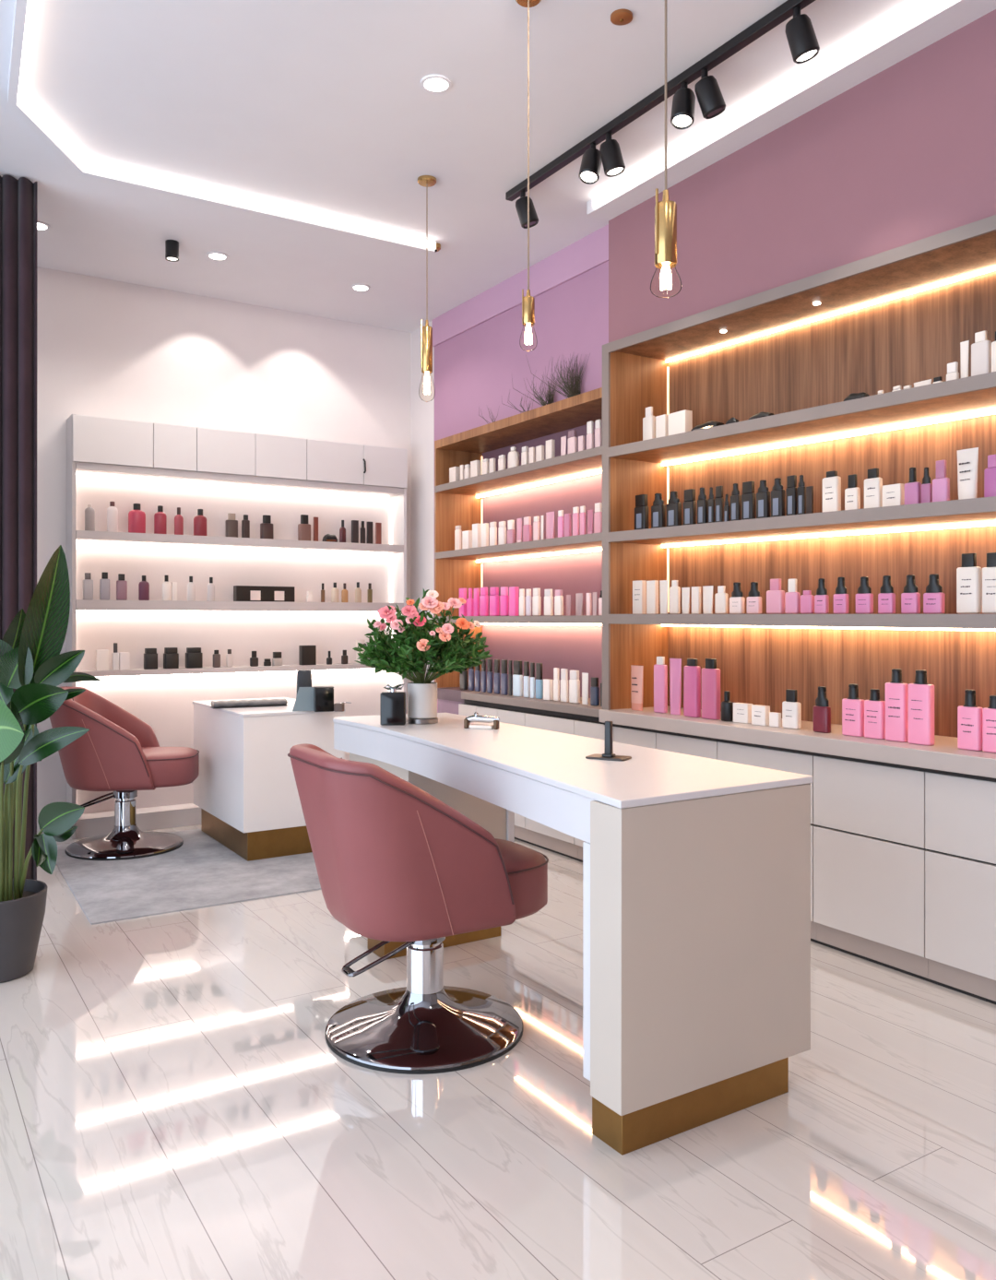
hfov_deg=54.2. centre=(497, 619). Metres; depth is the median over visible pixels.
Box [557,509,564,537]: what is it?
bottle
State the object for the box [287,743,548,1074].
salon chair
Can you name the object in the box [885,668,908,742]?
pump bottle
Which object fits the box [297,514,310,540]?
bottle
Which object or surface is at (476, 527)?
carton
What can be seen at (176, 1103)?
floor
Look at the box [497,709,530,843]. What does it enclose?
base cabinet
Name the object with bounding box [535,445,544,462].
carton
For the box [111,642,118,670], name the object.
bottle
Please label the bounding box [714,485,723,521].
bottle
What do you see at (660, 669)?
bottle
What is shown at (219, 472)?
shelving unit
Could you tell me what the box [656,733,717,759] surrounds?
base cabinet
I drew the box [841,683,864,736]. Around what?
bottle
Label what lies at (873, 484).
bottle
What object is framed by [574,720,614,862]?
base cabinet
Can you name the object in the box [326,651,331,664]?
bottle
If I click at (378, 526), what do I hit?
carton
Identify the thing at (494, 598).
bottle
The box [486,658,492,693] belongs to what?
bottle
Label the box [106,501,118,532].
bottle
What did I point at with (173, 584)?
carton
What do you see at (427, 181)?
pendant light
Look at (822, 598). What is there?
pump bottle
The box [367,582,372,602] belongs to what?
bottle
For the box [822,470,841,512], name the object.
bottle
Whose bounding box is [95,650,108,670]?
carton
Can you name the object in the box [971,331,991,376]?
bottle
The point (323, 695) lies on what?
gift box
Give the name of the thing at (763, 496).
pump bottle
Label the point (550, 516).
tube
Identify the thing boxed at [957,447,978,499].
tube
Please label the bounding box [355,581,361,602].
bottle
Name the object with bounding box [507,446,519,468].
bottle
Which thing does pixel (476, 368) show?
wall
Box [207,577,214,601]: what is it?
bottle
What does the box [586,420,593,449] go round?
bottle
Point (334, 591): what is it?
bottle
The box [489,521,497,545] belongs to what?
bottle
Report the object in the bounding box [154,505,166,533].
bottle
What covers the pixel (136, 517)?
bottle
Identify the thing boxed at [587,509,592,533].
tube
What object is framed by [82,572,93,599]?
bottle
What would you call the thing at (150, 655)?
jar
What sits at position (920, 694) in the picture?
pump bottle
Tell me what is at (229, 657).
bottle
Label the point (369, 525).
carton
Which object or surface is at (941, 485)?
bottle
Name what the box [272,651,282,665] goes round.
jar
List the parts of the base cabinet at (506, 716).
drawer, door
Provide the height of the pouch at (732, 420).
0.038 m
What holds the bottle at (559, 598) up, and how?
on the shelving at (573, 564)
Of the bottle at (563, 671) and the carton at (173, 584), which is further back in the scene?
the carton at (173, 584)
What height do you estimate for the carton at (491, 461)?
0.105 m
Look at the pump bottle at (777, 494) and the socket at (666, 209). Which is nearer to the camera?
the socket at (666, 209)
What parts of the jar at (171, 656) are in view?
lid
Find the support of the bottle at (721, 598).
on the shelving at (886, 320)
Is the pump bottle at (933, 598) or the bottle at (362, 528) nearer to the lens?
the pump bottle at (933, 598)
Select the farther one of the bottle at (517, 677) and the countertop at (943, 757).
the bottle at (517, 677)
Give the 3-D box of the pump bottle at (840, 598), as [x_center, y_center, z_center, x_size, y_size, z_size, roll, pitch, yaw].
[1.279,-0.091,3.627,0.023,0.136,0.057,0,0,-34]
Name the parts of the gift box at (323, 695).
lid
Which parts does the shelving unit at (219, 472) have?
panel, cupboard door, cupboard door, cupboard door, shelf, shelf, shelf, cupboard door, cupboard door, handle, cupboard door, panel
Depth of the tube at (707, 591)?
4.20 m
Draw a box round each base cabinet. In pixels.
[458,703,483,716]
[476,705,504,717]
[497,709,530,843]
[525,712,581,860]
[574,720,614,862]
[614,726,656,748]
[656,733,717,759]
[717,741,817,943]
[813,755,929,982]
[924,771,995,1004]
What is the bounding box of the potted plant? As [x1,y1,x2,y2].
[0,545,100,983]
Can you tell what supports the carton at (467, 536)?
on the shelving at (573, 564)
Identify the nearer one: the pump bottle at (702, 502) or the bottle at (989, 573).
the bottle at (989, 573)
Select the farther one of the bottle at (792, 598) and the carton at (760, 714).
the carton at (760, 714)
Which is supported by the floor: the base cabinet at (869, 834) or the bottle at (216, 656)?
the base cabinet at (869, 834)
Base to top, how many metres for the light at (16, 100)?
0.058 m
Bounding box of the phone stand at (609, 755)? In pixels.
[585,721,631,761]
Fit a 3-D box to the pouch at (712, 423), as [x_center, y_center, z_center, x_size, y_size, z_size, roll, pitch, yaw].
[0.888,-0.816,4.111,0.061,0.037,0.149,0,0,-33]
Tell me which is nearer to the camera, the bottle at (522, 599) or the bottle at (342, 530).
the bottle at (522, 599)
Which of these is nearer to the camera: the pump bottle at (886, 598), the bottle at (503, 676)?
the pump bottle at (886, 598)
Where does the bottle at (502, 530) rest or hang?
on the shelving at (573, 564)
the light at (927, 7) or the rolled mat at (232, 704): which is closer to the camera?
the light at (927, 7)
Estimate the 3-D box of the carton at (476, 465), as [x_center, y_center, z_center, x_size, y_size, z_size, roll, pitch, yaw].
[-0.135,-0.900,5.875,0.030,0.117,0.076,0,0,-34]
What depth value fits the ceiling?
3.80 m
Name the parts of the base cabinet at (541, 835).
door, drawer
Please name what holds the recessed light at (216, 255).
in the ceiling
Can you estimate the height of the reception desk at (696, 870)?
0.800 m
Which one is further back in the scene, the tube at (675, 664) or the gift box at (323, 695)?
the gift box at (323, 695)
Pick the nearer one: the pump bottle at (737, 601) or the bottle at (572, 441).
the pump bottle at (737, 601)
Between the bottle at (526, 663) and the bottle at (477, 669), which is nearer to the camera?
the bottle at (526, 663)
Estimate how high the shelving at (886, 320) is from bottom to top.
1.755 m
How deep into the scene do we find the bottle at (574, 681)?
4.99 m
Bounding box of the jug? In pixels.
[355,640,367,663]
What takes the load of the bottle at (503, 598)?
on the shelving at (573, 564)
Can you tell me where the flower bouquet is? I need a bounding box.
[352,589,492,683]
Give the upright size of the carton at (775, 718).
0.056 m
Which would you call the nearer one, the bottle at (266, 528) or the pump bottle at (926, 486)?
the pump bottle at (926, 486)
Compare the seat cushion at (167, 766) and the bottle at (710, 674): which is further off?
the seat cushion at (167, 766)
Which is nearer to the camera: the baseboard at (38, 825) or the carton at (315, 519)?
the baseboard at (38, 825)
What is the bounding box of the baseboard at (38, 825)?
[36,819,44,834]
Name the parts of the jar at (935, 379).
lid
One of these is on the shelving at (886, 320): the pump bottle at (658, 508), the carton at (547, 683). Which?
the pump bottle at (658, 508)
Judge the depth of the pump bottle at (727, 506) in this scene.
4.10 m
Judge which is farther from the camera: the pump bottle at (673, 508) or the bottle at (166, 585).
the bottle at (166, 585)
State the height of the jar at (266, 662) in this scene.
0.045 m
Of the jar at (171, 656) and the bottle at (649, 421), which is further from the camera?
the jar at (171, 656)
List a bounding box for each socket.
[421,320,432,373]
[521,289,534,326]
[602,753,615,757]
[654,189,676,269]
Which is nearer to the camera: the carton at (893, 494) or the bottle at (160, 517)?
the carton at (893, 494)
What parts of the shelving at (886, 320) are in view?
post, panel, shelf, shelf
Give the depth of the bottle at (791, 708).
3.78 m
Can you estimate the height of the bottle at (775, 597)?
0.139 m
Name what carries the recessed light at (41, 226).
in the ceiling
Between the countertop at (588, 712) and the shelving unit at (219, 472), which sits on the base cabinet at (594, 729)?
the countertop at (588, 712)
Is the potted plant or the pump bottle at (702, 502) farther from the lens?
the pump bottle at (702, 502)
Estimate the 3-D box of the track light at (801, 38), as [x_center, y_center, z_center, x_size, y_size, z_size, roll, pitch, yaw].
[0.896,-1.863,3.146,0.147,0.192,3.148,0,0,-32]
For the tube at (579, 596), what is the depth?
4.99 m
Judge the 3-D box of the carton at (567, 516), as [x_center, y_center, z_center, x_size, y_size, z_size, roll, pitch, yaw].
[0.364,-0.488,5.084,0.017,0.129,0.042,0,0,-32]
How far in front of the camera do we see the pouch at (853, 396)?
3.48 m
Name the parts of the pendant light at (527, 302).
clip rod, cord, bulb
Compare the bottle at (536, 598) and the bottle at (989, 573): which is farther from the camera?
the bottle at (536, 598)
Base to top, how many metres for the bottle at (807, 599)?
0.090 m
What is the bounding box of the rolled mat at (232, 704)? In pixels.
[210,698,287,708]
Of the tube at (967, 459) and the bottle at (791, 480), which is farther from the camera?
the bottle at (791, 480)
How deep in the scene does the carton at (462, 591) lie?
5.99 m
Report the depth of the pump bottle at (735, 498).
4.06 m
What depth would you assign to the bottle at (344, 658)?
6.23 m
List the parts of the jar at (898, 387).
lid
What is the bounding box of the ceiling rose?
[610,8,632,25]
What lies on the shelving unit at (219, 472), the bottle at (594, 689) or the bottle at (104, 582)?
the bottle at (104, 582)
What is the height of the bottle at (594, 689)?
0.140 m
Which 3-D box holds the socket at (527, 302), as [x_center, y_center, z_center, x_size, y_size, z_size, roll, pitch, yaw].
[0.095,-0.979,3.050,0.039,0.108,0.039,0,0,-32]
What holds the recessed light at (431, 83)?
in the ceiling
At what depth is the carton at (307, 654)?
6.09 m
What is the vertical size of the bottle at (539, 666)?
0.194 m
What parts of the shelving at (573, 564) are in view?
panel, shelf, shelf, panel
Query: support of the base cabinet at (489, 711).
on the floor
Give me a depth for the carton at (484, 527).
5.77 m
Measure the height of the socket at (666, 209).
0.161 m
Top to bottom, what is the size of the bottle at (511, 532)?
0.144 m
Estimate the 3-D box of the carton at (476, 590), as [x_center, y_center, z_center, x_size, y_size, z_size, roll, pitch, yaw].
[-0.130,-0.106,5.872,0.016,0.169,0.041,0,0,-34]
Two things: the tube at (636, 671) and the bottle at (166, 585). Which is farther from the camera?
the bottle at (166, 585)
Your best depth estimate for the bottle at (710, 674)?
4.14 m
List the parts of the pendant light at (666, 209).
clip rod, cord, bulb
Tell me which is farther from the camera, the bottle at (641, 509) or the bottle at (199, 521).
the bottle at (199, 521)
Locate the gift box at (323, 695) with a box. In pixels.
[313,686,333,711]
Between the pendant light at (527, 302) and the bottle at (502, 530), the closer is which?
the pendant light at (527, 302)
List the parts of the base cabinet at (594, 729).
door, drawer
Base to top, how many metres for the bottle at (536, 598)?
0.152 m
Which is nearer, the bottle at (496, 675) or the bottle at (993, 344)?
the bottle at (993, 344)
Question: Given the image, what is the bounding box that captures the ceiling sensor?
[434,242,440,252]
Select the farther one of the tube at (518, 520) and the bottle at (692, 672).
the tube at (518, 520)
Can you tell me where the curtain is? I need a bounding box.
[0,174,37,879]
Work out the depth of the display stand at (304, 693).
4.96 m
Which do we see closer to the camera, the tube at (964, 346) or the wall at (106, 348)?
the tube at (964, 346)
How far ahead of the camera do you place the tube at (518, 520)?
5.46 m
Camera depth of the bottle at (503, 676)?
5.55 m
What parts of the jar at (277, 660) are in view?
lid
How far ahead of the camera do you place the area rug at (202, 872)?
4.47 m
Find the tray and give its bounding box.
[468,723,493,729]
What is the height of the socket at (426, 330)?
0.233 m
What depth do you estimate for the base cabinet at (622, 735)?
4.43 m
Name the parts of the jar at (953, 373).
lid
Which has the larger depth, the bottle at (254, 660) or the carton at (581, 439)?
the bottle at (254, 660)
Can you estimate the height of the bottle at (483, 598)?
0.172 m
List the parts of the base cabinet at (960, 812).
drawer, door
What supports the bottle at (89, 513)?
on the shelving unit at (219, 472)
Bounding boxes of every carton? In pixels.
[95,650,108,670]
[118,652,129,670]
[171,581,177,600]
[298,645,316,664]
[313,516,318,541]
[351,520,358,543]
[366,521,372,543]
[375,522,381,544]
[449,466,459,482]
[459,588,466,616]
[460,464,463,479]
[462,530,472,549]
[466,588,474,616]
[470,460,481,477]
[472,523,481,547]
[474,588,479,616]
[481,522,488,546]
[488,458,495,473]
[509,586,518,616]
[528,447,534,463]
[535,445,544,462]
[543,678,552,699]
[545,438,555,459]
[564,513,570,536]
[578,435,584,451]
[586,592,591,615]
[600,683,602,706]
[632,580,646,614]
[646,580,658,614]
[655,414,668,438]
[668,409,692,435]
[691,586,700,614]
[733,702,752,723]
[751,704,770,725]
[769,711,781,727]
[805,485,813,513]
[882,483,904,506]
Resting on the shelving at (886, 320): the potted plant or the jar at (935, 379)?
the jar at (935, 379)
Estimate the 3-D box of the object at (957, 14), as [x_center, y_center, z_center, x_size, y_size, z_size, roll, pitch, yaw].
[2.142,-1.930,1.971,0.130,0.060,6.230,0,0,-32]
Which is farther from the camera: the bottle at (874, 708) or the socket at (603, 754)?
the bottle at (874, 708)
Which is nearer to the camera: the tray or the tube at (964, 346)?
the tube at (964, 346)
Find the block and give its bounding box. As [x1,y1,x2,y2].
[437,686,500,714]
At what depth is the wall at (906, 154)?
3.55 m
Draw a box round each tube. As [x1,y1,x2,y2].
[516,518,521,542]
[540,515,543,539]
[545,511,554,538]
[560,436,566,455]
[566,594,570,616]
[575,592,582,615]
[581,672,588,704]
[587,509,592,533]
[592,592,596,615]
[630,664,643,711]
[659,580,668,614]
[669,658,681,714]
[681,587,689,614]
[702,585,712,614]
[913,379,931,387]
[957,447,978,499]
[960,340,968,378]
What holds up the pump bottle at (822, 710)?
on the countertop at (943, 757)
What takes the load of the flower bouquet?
in the flower vase
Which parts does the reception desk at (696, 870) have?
frame, panel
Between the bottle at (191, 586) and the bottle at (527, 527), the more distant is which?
the bottle at (191, 586)
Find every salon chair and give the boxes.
[49,686,199,860]
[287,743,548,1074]
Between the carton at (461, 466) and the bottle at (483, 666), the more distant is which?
the carton at (461, 466)
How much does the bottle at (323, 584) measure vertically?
0.120 m
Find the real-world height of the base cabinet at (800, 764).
0.700 m
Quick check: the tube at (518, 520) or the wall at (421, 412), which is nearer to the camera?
the tube at (518, 520)
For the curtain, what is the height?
3.140 m
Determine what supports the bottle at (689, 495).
on the shelving at (886, 320)
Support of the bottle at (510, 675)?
on the countertop at (588, 712)
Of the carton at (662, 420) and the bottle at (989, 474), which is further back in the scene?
the carton at (662, 420)
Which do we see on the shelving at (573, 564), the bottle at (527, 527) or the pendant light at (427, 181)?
the bottle at (527, 527)
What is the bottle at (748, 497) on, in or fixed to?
on the shelving at (886, 320)
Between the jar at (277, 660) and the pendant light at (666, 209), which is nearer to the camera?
the pendant light at (666, 209)
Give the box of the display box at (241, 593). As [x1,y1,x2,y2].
[233,585,294,602]
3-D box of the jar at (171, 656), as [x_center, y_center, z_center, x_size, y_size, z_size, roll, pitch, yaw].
[-1.904,0.223,5.666,0.080,0.123,0.053,0,0,-34]
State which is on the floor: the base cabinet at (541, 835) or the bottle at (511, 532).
the base cabinet at (541, 835)
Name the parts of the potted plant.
stem, stem, stem, stem, stem, stem, stem, pot, stem, stem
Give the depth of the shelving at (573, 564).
5.68 m
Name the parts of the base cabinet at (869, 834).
drawer, door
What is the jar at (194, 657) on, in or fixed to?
on the shelving unit at (219, 472)
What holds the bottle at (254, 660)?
on the shelving unit at (219, 472)
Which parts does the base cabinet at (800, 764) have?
drawer, door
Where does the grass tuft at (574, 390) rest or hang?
on the shelving at (573, 564)
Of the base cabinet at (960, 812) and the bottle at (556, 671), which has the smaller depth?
the base cabinet at (960, 812)
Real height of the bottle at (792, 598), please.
0.136 m
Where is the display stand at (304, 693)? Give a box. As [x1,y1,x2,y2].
[292,670,313,711]
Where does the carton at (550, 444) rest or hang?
on the shelving at (573, 564)
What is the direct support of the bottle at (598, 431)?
on the shelving at (573, 564)
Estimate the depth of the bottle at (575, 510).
5.01 m
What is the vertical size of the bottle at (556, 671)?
0.173 m
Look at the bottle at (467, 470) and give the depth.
5.93 m
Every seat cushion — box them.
[142,746,199,787]
[495,838,547,919]
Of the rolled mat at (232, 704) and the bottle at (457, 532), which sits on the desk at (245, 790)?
the rolled mat at (232, 704)
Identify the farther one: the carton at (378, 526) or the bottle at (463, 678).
the carton at (378, 526)
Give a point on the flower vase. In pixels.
(421, 697)
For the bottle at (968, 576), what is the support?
on the shelving at (886, 320)
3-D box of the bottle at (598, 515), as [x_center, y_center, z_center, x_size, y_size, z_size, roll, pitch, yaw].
[0.504,-0.504,4.876,0.020,0.161,0.051,0,0,-33]
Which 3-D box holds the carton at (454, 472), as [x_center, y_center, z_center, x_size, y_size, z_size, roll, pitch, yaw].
[-0.274,-0.897,6.087,0.031,0.110,0.077,0,0,-33]
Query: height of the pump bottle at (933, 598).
0.134 m
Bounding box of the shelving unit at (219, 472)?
[66,414,407,839]
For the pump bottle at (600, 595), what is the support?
on the shelving at (573, 564)
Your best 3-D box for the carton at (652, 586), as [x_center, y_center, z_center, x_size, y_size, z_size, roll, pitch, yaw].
[0.716,-0.104,4.503,0.024,0.153,0.059,0,0,-32]
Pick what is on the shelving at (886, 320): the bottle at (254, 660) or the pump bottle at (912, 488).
the pump bottle at (912, 488)
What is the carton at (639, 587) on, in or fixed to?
on the shelving at (886, 320)
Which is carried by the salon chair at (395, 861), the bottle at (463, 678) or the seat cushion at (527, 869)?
the seat cushion at (527, 869)
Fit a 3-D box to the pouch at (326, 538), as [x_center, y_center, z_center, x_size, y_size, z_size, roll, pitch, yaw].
[-1.069,-0.517,6.189,0.083,0.054,0.051,0,0,-32]
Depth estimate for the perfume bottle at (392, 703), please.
3.68 m
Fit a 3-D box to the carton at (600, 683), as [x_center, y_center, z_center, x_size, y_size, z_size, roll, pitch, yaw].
[0.517,0.372,4.828,0.010,0.115,0.024,0,0,-32]
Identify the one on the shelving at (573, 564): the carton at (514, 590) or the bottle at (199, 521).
the carton at (514, 590)
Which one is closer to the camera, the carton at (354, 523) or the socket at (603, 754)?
the socket at (603, 754)
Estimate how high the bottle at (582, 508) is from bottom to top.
0.157 m
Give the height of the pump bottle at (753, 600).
0.129 m
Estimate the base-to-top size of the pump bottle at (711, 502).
0.166 m
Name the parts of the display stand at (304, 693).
glass panel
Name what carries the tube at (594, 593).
on the shelving at (573, 564)
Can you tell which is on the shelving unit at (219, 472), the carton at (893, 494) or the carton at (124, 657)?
the carton at (124, 657)
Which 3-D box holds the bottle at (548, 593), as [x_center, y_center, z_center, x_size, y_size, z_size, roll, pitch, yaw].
[0.273,-0.093,5.240,0.025,0.144,0.062,0,0,-33]
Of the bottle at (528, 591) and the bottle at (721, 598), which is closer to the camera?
the bottle at (721, 598)
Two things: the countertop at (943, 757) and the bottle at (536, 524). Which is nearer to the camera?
the countertop at (943, 757)
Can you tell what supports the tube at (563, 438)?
on the shelving at (573, 564)
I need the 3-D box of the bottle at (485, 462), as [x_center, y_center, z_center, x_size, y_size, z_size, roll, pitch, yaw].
[-0.075,-0.897,5.774,0.023,0.112,0.057,0,0,-34]
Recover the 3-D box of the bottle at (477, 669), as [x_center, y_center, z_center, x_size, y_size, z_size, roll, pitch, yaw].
[-0.122,0.330,5.820,0.017,0.199,0.043,0,0,-32]
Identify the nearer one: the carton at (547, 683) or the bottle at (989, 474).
the bottle at (989, 474)
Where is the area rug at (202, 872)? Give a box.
[56,829,320,924]
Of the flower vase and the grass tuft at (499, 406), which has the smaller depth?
the flower vase
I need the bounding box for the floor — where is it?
[0,824,995,1279]
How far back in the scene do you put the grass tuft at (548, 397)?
5.17 m
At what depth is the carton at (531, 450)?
5.36 m
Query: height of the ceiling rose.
0.018 m
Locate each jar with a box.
[143,648,157,669]
[163,647,178,668]
[185,647,202,668]
[263,658,271,665]
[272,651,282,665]
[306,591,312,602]
[892,385,902,391]
[932,376,942,383]
[946,361,959,380]
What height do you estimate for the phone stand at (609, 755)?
0.108 m
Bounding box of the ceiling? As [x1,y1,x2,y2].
[0,0,924,332]
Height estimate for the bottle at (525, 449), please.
0.125 m
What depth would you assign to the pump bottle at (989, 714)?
3.11 m
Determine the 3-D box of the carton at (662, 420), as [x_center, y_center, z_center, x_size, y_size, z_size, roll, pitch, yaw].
[0.752,-0.870,4.448,0.025,0.126,0.064,0,0,-33]
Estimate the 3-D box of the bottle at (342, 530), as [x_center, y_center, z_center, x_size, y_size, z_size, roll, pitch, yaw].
[-0.995,-0.564,6.233,0.044,0.148,0.033,0,0,-34]
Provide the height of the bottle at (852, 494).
0.142 m
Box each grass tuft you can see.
[478,405,499,423]
[501,390,533,413]
[511,375,558,405]
[525,353,588,398]
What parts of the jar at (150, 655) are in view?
lid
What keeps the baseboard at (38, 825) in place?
attached to the wall at (106, 348)
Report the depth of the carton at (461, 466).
5.99 m
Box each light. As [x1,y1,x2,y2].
[7,0,436,253]
[37,220,49,230]
[165,239,178,261]
[206,251,228,260]
[351,284,370,291]
[417,175,436,402]
[420,74,451,93]
[505,0,819,228]
[515,0,541,351]
[592,0,954,208]
[650,0,681,297]
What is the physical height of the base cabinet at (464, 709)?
0.700 m
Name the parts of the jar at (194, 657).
lid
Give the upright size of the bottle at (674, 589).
0.151 m
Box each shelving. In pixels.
[434,387,602,699]
[602,214,995,737]
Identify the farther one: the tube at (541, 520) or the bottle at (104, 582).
the bottle at (104, 582)
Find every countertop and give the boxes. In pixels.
[461,689,603,722]
[599,706,995,782]
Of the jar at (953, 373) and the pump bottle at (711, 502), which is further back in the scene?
the pump bottle at (711, 502)
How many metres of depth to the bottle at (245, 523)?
5.89 m
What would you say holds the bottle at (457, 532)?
on the shelving at (573, 564)
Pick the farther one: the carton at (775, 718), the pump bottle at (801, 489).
the carton at (775, 718)
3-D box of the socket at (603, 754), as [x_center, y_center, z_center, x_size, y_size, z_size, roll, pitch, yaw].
[0.319,0.390,2.804,0.034,0.008,0.030,0,0,30]
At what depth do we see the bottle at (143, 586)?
5.57 m
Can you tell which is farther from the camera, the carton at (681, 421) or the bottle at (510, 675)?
the bottle at (510, 675)
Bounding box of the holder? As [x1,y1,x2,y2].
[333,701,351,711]
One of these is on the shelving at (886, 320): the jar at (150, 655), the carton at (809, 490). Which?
the carton at (809, 490)
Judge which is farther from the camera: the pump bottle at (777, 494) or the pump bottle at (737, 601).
the pump bottle at (737, 601)
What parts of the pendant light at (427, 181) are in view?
clip rod, cord, bulb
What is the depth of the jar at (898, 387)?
3.42 m
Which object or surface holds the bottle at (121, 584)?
on the shelving unit at (219, 472)
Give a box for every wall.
[36,266,410,819]
[410,320,434,682]
[434,260,955,737]
[608,9,995,343]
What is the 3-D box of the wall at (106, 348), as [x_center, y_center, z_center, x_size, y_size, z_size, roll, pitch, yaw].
[-2.678,-0.380,5.383,5.850,3.160,0.100,0,0,-32]
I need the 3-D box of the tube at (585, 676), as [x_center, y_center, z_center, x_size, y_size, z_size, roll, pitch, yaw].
[0.443,0.350,4.942,0.020,0.160,0.052,0,0,-32]
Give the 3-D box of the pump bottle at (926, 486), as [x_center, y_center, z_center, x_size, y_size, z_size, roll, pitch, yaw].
[1.466,-0.454,3.328,0.015,0.134,0.036,0,0,-34]
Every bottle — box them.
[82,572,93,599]
[84,504,94,531]
[99,572,109,600]
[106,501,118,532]
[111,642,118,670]
[116,573,127,600]
[128,503,145,533]
[138,575,149,600]
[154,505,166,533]
[162,575,171,600]
[174,507,183,534]
[187,576,195,600]
[193,509,206,535]
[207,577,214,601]
[213,650,220,667]
[225,513,237,537]
[225,649,232,666]
[241,514,249,537]
[249,651,258,666]
[260,514,273,539]
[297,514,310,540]
[320,582,324,602]
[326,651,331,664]
[331,582,338,602]
[339,520,345,542]
[341,582,347,602]
[341,650,347,663]
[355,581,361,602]
[360,521,365,543]
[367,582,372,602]
[379,683,405,725]
[454,525,462,549]
[459,668,467,689]
[463,463,470,478]
[468,657,474,690]
[474,664,480,691]
[479,587,488,616]
[480,658,485,692]
[481,458,488,474]
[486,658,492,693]
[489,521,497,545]
[489,587,499,616]
[493,659,499,694]
[497,454,506,471]
[497,521,506,545]
[499,586,509,616]
[500,659,508,695]
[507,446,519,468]
[507,520,515,544]
[508,660,512,695]
[512,660,522,696]
[519,588,525,616]
[521,446,528,465]
[522,516,532,542]
[523,661,529,697]
[525,588,531,616]
[530,662,534,698]
[532,588,541,616]
[533,516,539,540]
[535,663,543,699]
[544,589,553,616]
[553,667,559,700]
[554,589,563,616]
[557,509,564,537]
[560,668,568,702]
[567,429,577,453]
[568,670,580,703]
[572,506,579,535]
[580,505,585,534]
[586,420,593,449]
[590,676,599,705]
[593,502,602,533]
[594,419,601,447]
[598,590,602,615]
[634,494,648,530]
[642,406,655,440]
[651,493,665,528]
[653,656,667,712]
[665,491,681,526]
[669,580,680,614]
[683,488,696,525]
[683,658,700,717]
[697,487,707,523]
[701,658,720,719]
[707,486,714,522]
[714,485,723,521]
[714,585,728,614]
[721,690,733,721]
[723,494,729,521]
[729,581,745,614]
[730,483,741,521]
[741,481,755,520]
[746,581,761,614]
[756,479,770,518]
[766,578,784,613]
[770,477,784,517]
[782,688,801,729]
[784,579,800,613]
[786,474,797,515]
[797,474,805,514]
[800,590,814,613]
[813,686,830,733]
[814,578,829,613]
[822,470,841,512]
[833,577,848,613]
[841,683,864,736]
[844,474,860,509]
[855,576,873,613]
[864,467,882,508]
[864,688,885,739]
[877,575,895,613]
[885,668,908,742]
[900,574,920,613]
[904,467,921,504]
[907,669,934,745]
[921,467,932,503]
[923,573,944,613]
[932,460,949,501]
[956,553,981,613]
[957,689,983,750]
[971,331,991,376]
[982,552,995,613]
[982,695,995,753]
[983,454,995,497]
[991,331,995,372]
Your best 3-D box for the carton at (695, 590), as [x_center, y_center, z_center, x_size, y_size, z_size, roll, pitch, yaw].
[0.869,-0.085,4.261,0.018,0.118,0.044,0,0,-32]
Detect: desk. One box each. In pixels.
[192,697,345,861]
[332,712,812,1155]
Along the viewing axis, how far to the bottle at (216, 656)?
5.79 m
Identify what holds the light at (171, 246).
attached to the ceiling
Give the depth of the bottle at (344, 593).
6.24 m
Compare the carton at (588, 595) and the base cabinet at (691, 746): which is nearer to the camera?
the base cabinet at (691, 746)
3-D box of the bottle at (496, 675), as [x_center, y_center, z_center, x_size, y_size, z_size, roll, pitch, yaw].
[-0.006,0.330,5.646,0.019,0.200,0.048,0,0,-34]
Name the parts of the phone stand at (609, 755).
post, foot plate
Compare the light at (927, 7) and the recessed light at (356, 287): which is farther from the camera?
the recessed light at (356, 287)
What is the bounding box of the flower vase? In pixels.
[406,682,438,723]
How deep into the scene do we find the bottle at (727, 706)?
4.06 m
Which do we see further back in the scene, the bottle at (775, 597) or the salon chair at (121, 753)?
the salon chair at (121, 753)

